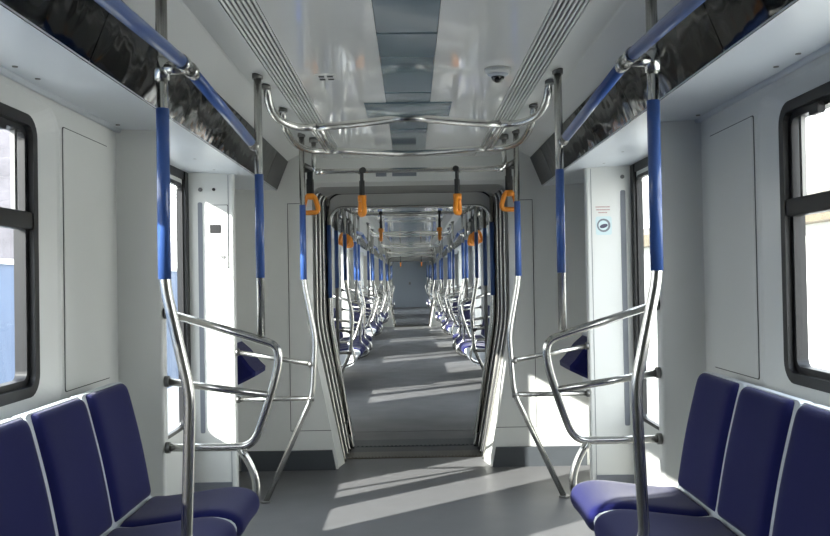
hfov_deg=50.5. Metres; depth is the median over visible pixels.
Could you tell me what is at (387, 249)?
guard
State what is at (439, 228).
strap hanger
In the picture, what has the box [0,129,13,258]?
concrete pillar
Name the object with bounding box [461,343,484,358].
passenger seat
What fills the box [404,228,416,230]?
recessed light
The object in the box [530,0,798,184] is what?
trim
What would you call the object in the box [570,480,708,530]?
cushion
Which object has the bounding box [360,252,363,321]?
wall partition
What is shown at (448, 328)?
passenger seat
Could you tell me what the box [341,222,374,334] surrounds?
guard
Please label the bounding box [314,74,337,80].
ceiling speaker
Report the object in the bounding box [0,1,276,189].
trim
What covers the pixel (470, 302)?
passenger seat
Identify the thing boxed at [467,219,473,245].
strap hanger
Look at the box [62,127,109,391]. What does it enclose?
trim
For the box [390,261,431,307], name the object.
wall
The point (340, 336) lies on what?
cushion
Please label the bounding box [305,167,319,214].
strap hanger
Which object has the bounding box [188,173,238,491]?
wall partition
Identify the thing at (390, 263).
guard
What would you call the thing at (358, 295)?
pole
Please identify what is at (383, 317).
passenger seat
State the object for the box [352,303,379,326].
passenger seat
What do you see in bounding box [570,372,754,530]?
passenger seat
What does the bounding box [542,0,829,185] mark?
ceiling panel
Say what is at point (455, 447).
trim
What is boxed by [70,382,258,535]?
passenger seat
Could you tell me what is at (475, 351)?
guard
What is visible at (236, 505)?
cushion
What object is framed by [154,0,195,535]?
pole
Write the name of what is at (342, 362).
support
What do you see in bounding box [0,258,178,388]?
wall
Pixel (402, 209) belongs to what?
recessed light
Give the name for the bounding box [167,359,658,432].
ground
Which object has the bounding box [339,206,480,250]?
ceiling
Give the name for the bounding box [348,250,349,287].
wall
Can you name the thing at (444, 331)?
pole
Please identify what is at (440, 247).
pole
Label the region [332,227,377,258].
trim
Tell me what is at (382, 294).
guard
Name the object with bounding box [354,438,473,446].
trim
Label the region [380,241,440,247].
handrail
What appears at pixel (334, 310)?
passenger seat
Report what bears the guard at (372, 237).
attached to the wall partition at (345, 314)
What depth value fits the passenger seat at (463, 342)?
10.98 m
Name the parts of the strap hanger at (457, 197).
handle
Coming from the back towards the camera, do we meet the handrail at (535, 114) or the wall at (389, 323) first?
the wall at (389, 323)
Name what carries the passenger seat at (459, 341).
on the support
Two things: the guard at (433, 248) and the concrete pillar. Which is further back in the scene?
the guard at (433, 248)
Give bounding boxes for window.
[0,102,39,406]
[778,81,829,392]
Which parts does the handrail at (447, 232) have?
mounting arm, rail, rail, mounting arm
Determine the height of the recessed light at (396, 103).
0.022 m
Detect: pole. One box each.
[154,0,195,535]
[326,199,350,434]
[334,211,339,355]
[353,233,368,359]
[356,215,371,353]
[370,235,381,336]
[374,248,382,332]
[380,246,387,323]
[381,280,388,321]
[427,262,430,306]
[434,247,440,320]
[435,245,441,322]
[441,242,447,331]
[442,233,451,334]
[452,214,464,351]
[455,222,468,357]
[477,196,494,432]
[482,208,487,351]
[628,0,663,535]
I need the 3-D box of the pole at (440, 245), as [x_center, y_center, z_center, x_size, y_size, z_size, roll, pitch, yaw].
[0.557,0.333,20.585,0.191,1.906,0.052,-1,-1,0]
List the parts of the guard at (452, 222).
loop rail, cross rail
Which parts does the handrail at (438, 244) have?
rail, rail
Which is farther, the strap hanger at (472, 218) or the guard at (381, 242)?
the guard at (381, 242)
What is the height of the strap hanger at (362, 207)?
0.295 m
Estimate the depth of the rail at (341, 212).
9.08 m
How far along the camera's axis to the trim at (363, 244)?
13.78 m
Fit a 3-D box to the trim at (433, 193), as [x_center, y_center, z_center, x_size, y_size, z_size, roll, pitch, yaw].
[-0.025,0.394,6.895,1.480,2.019,1.400,-1,-1,0]
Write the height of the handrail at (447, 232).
0.177 m
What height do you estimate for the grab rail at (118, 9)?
0.098 m
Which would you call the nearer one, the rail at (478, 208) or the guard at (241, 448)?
the guard at (241, 448)
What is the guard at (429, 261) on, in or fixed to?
attached to the wall partition
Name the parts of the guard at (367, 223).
cross rail, loop rail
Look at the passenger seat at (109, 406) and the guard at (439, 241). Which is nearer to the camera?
the passenger seat at (109, 406)
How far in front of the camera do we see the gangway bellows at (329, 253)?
6.81 m
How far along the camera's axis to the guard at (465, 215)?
10.15 m
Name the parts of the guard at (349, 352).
cross rail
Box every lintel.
[305,149,513,182]
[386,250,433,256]
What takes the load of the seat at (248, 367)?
attached to the wall
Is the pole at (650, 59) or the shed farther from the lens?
the shed
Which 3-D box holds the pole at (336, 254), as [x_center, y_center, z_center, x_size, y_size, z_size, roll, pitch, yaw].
[-0.690,0.345,7.813,0.037,2.165,0.037,-1,-1,0]
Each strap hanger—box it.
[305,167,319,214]
[338,216,348,245]
[341,218,351,246]
[347,221,353,247]
[358,167,366,216]
[378,211,383,241]
[437,210,441,240]
[453,165,461,215]
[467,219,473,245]
[469,216,479,244]
[472,214,482,242]
[499,164,513,211]
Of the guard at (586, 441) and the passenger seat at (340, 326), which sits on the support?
the passenger seat at (340, 326)
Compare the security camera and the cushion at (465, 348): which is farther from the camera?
the cushion at (465, 348)
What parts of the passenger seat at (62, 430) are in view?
backrest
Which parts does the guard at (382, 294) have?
loop rail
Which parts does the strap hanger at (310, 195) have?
handle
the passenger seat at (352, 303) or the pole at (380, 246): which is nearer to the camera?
the passenger seat at (352, 303)
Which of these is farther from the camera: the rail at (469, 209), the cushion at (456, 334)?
the cushion at (456, 334)
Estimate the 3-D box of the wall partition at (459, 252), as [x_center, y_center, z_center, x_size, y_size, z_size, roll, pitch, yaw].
[1.124,0.581,19.501,0.305,1.975,0.065,-1,-1,0]
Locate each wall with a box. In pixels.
[0,74,118,420]
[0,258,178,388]
[235,151,589,471]
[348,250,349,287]
[374,248,449,326]
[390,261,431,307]
[472,248,473,295]
[701,52,829,406]
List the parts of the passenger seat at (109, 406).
backrest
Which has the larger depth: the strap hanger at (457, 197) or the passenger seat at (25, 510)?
the strap hanger at (457, 197)
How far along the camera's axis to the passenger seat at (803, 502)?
2.39 m
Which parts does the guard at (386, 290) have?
loop rail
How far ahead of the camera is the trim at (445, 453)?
6.57 m
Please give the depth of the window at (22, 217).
2.95 m
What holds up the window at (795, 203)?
in the wall at (766, 104)
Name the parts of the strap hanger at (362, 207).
handle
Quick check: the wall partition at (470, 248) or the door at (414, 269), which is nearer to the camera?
the wall partition at (470, 248)
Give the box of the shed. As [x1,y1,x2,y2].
[644,187,829,369]
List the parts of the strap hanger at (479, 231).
handle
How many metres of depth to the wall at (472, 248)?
17.75 m
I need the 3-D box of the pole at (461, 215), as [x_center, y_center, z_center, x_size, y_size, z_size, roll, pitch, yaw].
[0.593,0.207,12.116,0.191,1.906,0.052,-1,-1,0]
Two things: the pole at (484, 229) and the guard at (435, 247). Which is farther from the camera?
the guard at (435, 247)
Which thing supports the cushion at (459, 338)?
on the passenger seat at (459, 338)
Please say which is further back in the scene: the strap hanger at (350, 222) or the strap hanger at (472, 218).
the strap hanger at (350, 222)
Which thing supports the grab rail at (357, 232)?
attached to the pole at (358, 295)
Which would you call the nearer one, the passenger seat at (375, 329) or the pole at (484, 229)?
the pole at (484, 229)
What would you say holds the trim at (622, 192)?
attached to the wall partition at (605, 290)
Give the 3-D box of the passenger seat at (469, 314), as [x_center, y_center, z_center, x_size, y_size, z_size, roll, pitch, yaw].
[0.835,0.866,15.690,0.598,0.558,0.433,-1,-1,0]
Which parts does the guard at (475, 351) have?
cross rail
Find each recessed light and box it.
[372,0,440,32]
[376,32,437,92]
[385,92,430,128]
[390,129,426,150]
[401,208,418,210]
[402,216,417,218]
[403,219,417,223]
[403,224,416,227]
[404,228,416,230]
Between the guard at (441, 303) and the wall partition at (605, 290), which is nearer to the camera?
the wall partition at (605, 290)
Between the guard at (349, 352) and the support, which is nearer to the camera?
the guard at (349, 352)
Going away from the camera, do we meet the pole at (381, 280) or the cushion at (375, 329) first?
the cushion at (375, 329)
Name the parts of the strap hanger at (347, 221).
handle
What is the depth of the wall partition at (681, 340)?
3.72 m
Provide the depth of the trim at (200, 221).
5.22 m
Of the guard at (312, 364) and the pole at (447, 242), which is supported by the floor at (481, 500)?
the guard at (312, 364)
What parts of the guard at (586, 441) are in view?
leg, loop rail, cross rail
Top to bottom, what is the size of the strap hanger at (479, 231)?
0.295 m
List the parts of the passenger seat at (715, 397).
backrest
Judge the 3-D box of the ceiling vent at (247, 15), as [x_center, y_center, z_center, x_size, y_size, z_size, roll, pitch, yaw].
[-0.543,-0.849,1.796,0.116,0.031,8.730,-1,-1,0]
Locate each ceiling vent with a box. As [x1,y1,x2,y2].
[220,0,342,157]
[367,210,393,250]
[427,208,452,249]
[475,0,588,155]
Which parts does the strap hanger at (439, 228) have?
handle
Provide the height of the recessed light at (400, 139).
0.022 m
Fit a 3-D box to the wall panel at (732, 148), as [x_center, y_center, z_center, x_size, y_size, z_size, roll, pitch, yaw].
[1.222,-0.071,3.384,0.005,0.950,0.465,-1,-1,0]
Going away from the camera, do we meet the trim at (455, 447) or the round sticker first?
the round sticker
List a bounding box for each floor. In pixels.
[239,324,594,535]
[393,307,429,324]
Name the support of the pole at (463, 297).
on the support
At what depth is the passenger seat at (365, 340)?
11.89 m
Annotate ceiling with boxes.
[122,0,680,160]
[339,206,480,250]
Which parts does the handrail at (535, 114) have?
mounting arm, mounting arm, rail, rail, rail, rail, rail, rail, mounting arm, mounting arm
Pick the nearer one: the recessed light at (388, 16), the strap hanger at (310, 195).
the recessed light at (388, 16)
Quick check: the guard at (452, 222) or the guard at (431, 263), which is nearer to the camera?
the guard at (452, 222)
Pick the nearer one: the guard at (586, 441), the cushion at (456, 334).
the guard at (586, 441)
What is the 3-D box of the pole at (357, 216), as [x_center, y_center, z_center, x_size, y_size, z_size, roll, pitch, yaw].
[-0.696,0.229,12.110,0.191,1.906,0.052,-1,-1,0]
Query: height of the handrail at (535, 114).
0.177 m
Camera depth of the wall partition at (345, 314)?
14.79 m
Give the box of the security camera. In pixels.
[484,66,510,82]
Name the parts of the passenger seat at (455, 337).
backrest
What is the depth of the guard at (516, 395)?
5.23 m
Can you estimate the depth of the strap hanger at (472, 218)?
9.14 m
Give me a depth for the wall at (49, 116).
3.08 m
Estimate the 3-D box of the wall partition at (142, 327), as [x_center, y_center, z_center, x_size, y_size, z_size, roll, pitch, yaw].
[-1.213,0.389,3.742,0.305,1.975,0.065,-1,-1,0]
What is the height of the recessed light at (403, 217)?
0.022 m
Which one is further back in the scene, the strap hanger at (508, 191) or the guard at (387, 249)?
the guard at (387, 249)
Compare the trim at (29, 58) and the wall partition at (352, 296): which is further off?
the wall partition at (352, 296)
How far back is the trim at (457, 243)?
13.53 m
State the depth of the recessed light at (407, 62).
3.49 m
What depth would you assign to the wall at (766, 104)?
3.09 m
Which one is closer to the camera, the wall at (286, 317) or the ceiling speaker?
the ceiling speaker
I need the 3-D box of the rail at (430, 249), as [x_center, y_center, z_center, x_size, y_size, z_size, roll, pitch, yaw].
[-0.117,-0.399,24.108,1.288,0.221,0.056,-1,-1,0]
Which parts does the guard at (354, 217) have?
cross rail, loop rail, leg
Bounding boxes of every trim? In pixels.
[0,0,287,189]
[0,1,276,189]
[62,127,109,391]
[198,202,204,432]
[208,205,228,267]
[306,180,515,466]
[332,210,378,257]
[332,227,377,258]
[346,450,481,458]
[350,445,478,451]
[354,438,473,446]
[386,256,436,326]
[443,208,487,256]
[443,225,488,257]
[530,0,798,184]
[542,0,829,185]
[620,190,629,425]
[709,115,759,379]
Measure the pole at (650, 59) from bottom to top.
1.906 m
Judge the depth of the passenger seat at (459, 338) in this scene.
11.89 m
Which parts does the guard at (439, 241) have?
loop rail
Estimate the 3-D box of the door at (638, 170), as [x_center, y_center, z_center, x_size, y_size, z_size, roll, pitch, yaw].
[1.329,0.356,4.511,0.054,1.975,1.450,-1,-1,0]
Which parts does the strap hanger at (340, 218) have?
handle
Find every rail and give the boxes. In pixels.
[94,0,259,150]
[305,134,513,174]
[340,209,350,223]
[344,206,475,215]
[352,230,367,243]
[388,249,433,257]
[453,228,468,242]
[469,207,479,222]
[558,0,705,145]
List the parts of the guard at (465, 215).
loop rail, leg, cross rail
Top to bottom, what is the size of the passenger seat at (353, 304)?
0.558 m
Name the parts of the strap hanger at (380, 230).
handle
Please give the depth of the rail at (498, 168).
5.26 m
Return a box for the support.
[340,357,357,367]
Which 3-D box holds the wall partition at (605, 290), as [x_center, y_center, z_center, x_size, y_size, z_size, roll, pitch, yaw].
[1.185,0.370,5.268,0.305,1.975,0.065,-1,-1,0]
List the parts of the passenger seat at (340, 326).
backrest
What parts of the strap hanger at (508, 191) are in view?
handle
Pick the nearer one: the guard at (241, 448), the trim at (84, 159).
the trim at (84, 159)
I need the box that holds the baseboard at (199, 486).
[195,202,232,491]
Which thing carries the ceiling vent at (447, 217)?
in the ceiling at (425, 222)
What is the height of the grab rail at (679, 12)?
0.098 m
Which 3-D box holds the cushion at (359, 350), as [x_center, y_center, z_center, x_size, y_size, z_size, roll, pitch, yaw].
[-0.835,0.998,10.575,0.425,0.107,0.408,-1,-1,0]
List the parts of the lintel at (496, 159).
notice plate, notice plate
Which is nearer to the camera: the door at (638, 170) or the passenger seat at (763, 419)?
the passenger seat at (763, 419)
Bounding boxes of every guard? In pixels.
[163,73,282,497]
[235,133,317,503]
[333,209,363,367]
[335,209,353,373]
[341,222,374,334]
[349,229,378,336]
[361,238,383,319]
[364,242,386,321]
[370,248,389,308]
[374,249,390,327]
[390,263,392,301]
[425,261,431,296]
[427,261,431,296]
[429,263,431,302]
[432,248,444,311]
[433,247,451,307]
[436,241,458,320]
[439,237,461,318]
[444,227,473,335]
[448,221,481,332]
[459,207,489,364]
[470,206,488,370]
[507,129,589,497]
[542,68,662,491]
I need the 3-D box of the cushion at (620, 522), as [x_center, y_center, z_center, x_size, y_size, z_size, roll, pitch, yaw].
[0.807,0.854,2.769,0.425,0.107,0.408,-1,-1,0]
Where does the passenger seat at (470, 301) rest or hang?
on the support
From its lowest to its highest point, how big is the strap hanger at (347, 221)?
0.295 m
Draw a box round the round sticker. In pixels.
[596,216,611,234]
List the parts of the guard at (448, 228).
loop rail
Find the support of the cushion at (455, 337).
on the passenger seat at (455, 337)
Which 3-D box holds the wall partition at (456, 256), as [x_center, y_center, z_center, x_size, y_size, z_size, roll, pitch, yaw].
[1.111,0.627,22.601,0.305,1.975,0.065,-1,-1,0]
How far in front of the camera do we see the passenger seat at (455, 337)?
12.34 m
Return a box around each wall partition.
[116,129,168,496]
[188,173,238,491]
[332,238,341,325]
[341,246,349,337]
[350,250,359,310]
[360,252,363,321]
[363,256,370,305]
[452,254,458,303]
[458,250,462,319]
[463,247,471,304]
[473,244,481,334]
[480,236,489,322]
[584,165,634,483]
[657,120,705,486]
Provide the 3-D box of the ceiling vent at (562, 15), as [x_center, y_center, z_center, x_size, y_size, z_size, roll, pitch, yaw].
[0.497,-0.867,1.800,0.116,0.031,8.730,-1,-1,0]
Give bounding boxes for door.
[168,165,190,494]
[407,261,423,306]
[630,157,659,485]
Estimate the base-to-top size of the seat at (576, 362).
0.400 m
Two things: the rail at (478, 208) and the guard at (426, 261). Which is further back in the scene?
the guard at (426, 261)
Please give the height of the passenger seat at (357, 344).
0.558 m
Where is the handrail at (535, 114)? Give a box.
[262,78,553,156]
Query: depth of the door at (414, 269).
36.75 m
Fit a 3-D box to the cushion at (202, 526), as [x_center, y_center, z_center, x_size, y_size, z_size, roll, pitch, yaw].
[-0.802,0.881,2.761,0.425,0.107,0.408,-1,-1,0]
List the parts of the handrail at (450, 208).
rail, rail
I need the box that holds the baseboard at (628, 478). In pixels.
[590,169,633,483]
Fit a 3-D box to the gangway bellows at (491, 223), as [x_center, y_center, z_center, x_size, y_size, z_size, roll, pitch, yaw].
[0.543,0.358,6.854,0.163,1.832,0.087,-1,-1,0]
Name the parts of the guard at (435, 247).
loop rail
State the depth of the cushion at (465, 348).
10.40 m
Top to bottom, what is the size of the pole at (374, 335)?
1.906 m
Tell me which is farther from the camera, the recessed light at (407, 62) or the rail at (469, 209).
the rail at (469, 209)
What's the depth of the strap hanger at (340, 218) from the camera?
8.80 m
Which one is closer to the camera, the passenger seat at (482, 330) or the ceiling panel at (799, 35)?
the ceiling panel at (799, 35)
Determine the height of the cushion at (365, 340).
0.107 m
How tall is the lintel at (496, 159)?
0.270 m
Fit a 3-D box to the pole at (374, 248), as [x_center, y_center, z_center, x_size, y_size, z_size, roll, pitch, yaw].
[-0.716,0.299,16.779,0.191,1.906,0.052,-1,-1,0]
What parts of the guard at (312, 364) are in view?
foot plate, cross rail, cross rail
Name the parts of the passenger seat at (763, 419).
backrest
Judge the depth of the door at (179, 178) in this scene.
5.14 m
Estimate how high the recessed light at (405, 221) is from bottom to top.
0.022 m
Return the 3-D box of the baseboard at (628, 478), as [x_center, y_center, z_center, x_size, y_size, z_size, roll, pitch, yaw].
[1.173,0.382,5.229,0.221,1.950,0.012,-1,-1,0]
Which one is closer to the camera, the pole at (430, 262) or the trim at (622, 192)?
the trim at (622, 192)
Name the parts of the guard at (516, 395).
cross rail, cross rail, foot plate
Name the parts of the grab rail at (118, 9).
rail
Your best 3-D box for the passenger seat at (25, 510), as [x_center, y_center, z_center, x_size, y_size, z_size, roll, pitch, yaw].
[-0.889,0.699,2.329,0.598,0.558,0.433,-1,-1,0]
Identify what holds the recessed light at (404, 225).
in the ceiling at (425, 222)
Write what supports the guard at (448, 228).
attached to the wall partition at (477, 312)
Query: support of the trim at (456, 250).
attached to the wall at (472, 248)
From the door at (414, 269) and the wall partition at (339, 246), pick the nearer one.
the wall partition at (339, 246)
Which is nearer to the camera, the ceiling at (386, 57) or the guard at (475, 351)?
the ceiling at (386, 57)
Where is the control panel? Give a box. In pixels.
[208,205,227,267]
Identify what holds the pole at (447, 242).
on the support
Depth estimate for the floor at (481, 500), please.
5.76 m
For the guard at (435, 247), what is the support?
attached to the wall partition at (456, 256)
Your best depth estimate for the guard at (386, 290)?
22.57 m
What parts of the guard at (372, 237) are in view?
loop rail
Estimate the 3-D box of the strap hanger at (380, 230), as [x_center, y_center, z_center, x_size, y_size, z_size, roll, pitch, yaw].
[-0.331,-0.404,8.566,0.050,0.295,0.130,-1,-1,0]
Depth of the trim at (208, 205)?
5.23 m
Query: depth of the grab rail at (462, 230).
11.78 m
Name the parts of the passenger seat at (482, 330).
backrest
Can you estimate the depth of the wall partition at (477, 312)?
14.80 m
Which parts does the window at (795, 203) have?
sliding frame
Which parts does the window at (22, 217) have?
sliding frame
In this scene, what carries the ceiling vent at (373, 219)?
in the ceiling at (425, 222)
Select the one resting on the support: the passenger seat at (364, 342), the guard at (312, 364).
the passenger seat at (364, 342)
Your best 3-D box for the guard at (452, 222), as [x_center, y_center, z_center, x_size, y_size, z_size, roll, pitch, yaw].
[0.745,0.226,13.251,0.499,1.886,0.048,-1,-1,0]
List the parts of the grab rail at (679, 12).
rail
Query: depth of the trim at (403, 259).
25.78 m
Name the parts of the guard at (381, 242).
loop rail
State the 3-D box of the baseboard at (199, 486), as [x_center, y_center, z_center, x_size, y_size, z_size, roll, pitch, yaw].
[-1.206,0.423,5.218,0.221,1.950,0.012,-1,-1,0]
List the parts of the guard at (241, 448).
cross rail, loop rail, leg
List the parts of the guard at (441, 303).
loop rail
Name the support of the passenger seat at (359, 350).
on the support
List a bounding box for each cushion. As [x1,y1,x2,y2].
[106,517,236,535]
[119,487,258,535]
[340,336,369,340]
[340,345,363,355]
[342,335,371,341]
[354,326,377,332]
[355,339,368,346]
[453,333,481,339]
[454,335,483,342]
[456,337,469,343]
[461,343,484,353]
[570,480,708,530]
[594,509,737,535]
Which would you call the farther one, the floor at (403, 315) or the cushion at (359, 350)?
the floor at (403, 315)
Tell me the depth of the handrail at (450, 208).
9.46 m
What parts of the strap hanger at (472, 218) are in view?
handle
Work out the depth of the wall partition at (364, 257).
22.57 m
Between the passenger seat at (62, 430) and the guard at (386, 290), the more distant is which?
the guard at (386, 290)
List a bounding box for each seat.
[0,417,55,535]
[12,397,236,535]
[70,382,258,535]
[237,337,265,396]
[333,308,371,341]
[334,310,369,340]
[334,321,368,346]
[340,341,366,349]
[340,343,365,350]
[340,345,363,360]
[349,311,377,335]
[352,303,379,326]
[353,304,380,326]
[366,311,385,321]
[438,308,457,319]
[443,301,470,325]
[444,302,470,324]
[445,314,469,328]
[446,312,473,333]
[453,305,489,339]
[454,306,489,342]
[456,321,488,343]
[457,339,484,344]
[459,341,484,348]
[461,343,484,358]
[560,331,587,390]
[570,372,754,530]
[594,385,812,535]
[772,403,829,535]
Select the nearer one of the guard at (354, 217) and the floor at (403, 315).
the guard at (354, 217)
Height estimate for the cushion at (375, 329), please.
0.107 m

